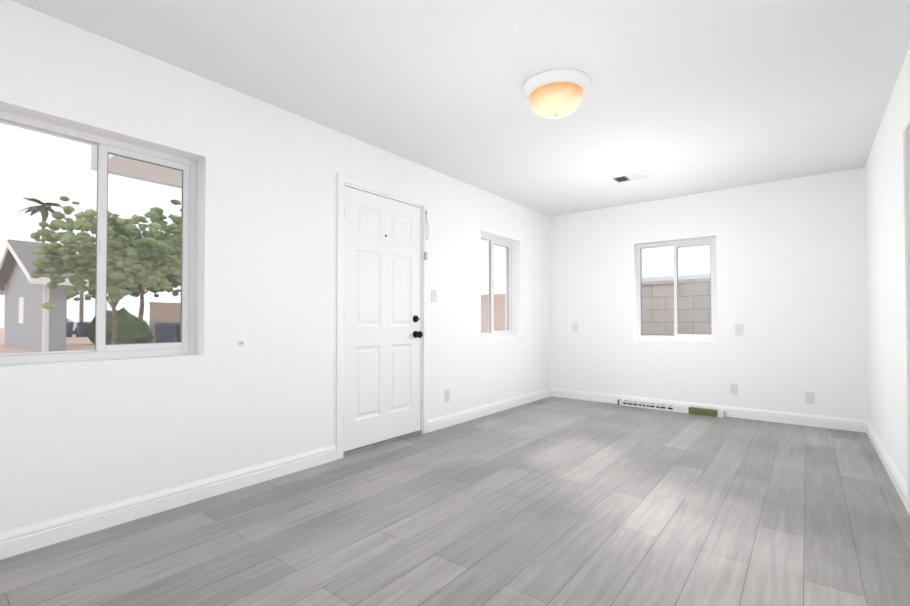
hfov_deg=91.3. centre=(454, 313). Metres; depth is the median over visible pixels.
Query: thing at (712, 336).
window
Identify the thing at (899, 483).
baseboard
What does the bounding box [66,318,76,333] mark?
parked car
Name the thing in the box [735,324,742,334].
socket coax back
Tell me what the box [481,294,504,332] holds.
wall
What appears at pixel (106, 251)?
window frame
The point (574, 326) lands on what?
socket coax back
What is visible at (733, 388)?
electrical outlet
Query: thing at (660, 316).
wall
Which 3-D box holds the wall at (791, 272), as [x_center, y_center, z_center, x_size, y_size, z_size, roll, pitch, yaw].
[2.663,-0.086,5.136,3.300,2.500,0.220,-1,-1,38]
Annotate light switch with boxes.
[431,290,436,301]
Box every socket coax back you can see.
[572,322,577,330]
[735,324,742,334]
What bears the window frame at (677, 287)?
attached to the window at (712, 336)
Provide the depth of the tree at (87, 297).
27.52 m
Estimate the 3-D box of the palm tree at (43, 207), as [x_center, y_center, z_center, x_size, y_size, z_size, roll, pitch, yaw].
[-51.388,-6.022,55.406,4.640,16.165,5.144,-1,-1,38]
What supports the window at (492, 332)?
in the wall at (82, 436)
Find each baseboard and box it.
[0,445,336,559]
[428,388,551,432]
[552,388,863,431]
[864,420,906,509]
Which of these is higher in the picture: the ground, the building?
the building
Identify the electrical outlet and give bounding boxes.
[445,389,449,401]
[730,383,737,394]
[805,391,814,403]
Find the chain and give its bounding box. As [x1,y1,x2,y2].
[424,211,428,259]
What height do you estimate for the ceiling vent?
0.012 m
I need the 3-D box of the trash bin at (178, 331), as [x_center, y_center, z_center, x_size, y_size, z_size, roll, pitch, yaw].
[-11.806,0.952,19.515,0.822,1.080,0.640,-1,-1,38]
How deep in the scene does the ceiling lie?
2.58 m
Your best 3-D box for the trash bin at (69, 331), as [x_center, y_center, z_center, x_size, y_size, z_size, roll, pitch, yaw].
[-26.318,1.120,30.113,0.822,1.080,0.640,-1,-1,38]
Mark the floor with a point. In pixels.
(553, 501)
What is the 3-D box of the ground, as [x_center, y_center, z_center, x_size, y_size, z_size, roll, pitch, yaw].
[-18.755,1.615,20.993,130.000,0.200,130.000,-1,-1,38]
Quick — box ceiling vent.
[608,170,651,183]
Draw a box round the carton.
[618,399,723,417]
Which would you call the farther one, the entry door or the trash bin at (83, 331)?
the trash bin at (83, 331)
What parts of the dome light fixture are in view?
glass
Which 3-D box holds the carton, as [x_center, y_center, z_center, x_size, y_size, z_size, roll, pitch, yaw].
[2.434,1.081,5.087,1.108,0.064,0.071,-1,-1,38]
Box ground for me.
[0,328,94,352]
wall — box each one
[0,0,550,531]
[149,302,180,342]
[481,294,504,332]
[550,167,867,419]
[642,278,710,335]
[864,46,909,483]
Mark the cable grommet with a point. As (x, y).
(240, 342)
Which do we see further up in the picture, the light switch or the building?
the building
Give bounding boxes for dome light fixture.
[521,68,591,118]
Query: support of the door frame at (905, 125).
attached to the wall at (884, 298)
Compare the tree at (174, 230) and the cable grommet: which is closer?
the cable grommet
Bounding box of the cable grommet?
[238,340,243,345]
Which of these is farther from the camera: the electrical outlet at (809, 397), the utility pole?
the utility pole
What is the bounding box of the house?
[0,239,88,351]
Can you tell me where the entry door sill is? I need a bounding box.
[344,430,421,456]
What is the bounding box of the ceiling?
[12,0,909,216]
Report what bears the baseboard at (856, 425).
attached to the wall at (791, 272)
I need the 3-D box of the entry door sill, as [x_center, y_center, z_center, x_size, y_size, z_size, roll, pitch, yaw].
[-0.657,1.077,3.762,0.220,0.030,0.868,-1,-1,38]
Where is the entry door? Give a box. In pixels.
[344,186,422,451]
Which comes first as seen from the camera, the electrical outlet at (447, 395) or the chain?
the chain
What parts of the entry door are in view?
entry door hardware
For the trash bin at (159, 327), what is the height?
1.080 m
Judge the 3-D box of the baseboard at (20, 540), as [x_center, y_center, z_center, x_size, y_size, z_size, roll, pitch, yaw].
[-1.748,1.012,2.197,0.015,0.112,2.791,-1,-1,38]
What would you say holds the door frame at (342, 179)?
attached to the wall at (82, 436)
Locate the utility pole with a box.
[66,221,83,321]
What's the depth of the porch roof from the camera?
3.35 m
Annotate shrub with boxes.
[86,307,136,343]
[106,317,153,343]
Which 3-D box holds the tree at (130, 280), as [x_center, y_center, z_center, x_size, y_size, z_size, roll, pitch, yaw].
[-7.946,-0.664,10.402,2.869,4.030,2.926,-1,-1,38]
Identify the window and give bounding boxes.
[0,110,196,364]
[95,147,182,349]
[481,234,511,336]
[637,237,716,340]
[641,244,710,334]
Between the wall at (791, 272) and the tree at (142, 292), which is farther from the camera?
the tree at (142, 292)
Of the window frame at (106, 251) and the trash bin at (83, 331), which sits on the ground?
the trash bin at (83, 331)
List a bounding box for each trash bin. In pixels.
[66,322,73,336]
[76,322,89,336]
[154,323,177,341]
[176,323,179,341]
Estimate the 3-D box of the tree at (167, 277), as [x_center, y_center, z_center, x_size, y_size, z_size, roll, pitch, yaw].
[-18.336,-1.909,31.091,5.898,7.199,5.838,-1,-1,38]
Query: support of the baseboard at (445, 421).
attached to the wall at (82, 436)
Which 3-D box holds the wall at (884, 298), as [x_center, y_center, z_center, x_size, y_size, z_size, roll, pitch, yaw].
[1.870,-0.142,1.577,0.120,2.500,6.345,-1,-1,38]
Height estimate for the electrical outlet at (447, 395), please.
0.116 m
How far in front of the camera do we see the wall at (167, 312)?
19.34 m
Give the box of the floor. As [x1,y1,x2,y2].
[0,396,909,605]
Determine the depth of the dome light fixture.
2.60 m
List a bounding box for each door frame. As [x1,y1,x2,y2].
[336,173,427,459]
[901,108,909,514]
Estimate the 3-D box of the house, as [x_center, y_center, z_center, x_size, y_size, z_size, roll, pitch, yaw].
[-17.933,-0.774,18.848,10.460,4.510,1.540,-1,-1,38]
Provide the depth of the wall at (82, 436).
2.71 m
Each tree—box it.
[15,198,62,242]
[30,196,180,343]
[67,236,139,300]
[78,230,180,319]
[123,199,180,287]
[141,266,180,295]
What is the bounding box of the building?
[642,274,710,281]
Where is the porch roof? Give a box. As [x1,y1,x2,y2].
[90,145,181,188]
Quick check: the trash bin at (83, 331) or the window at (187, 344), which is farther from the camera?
the trash bin at (83, 331)
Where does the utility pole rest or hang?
on the ground
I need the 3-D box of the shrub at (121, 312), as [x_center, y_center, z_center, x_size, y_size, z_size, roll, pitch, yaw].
[-16.936,0.614,22.137,2.432,1.838,2.487,-1,-1,38]
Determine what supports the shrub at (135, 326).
on the ground

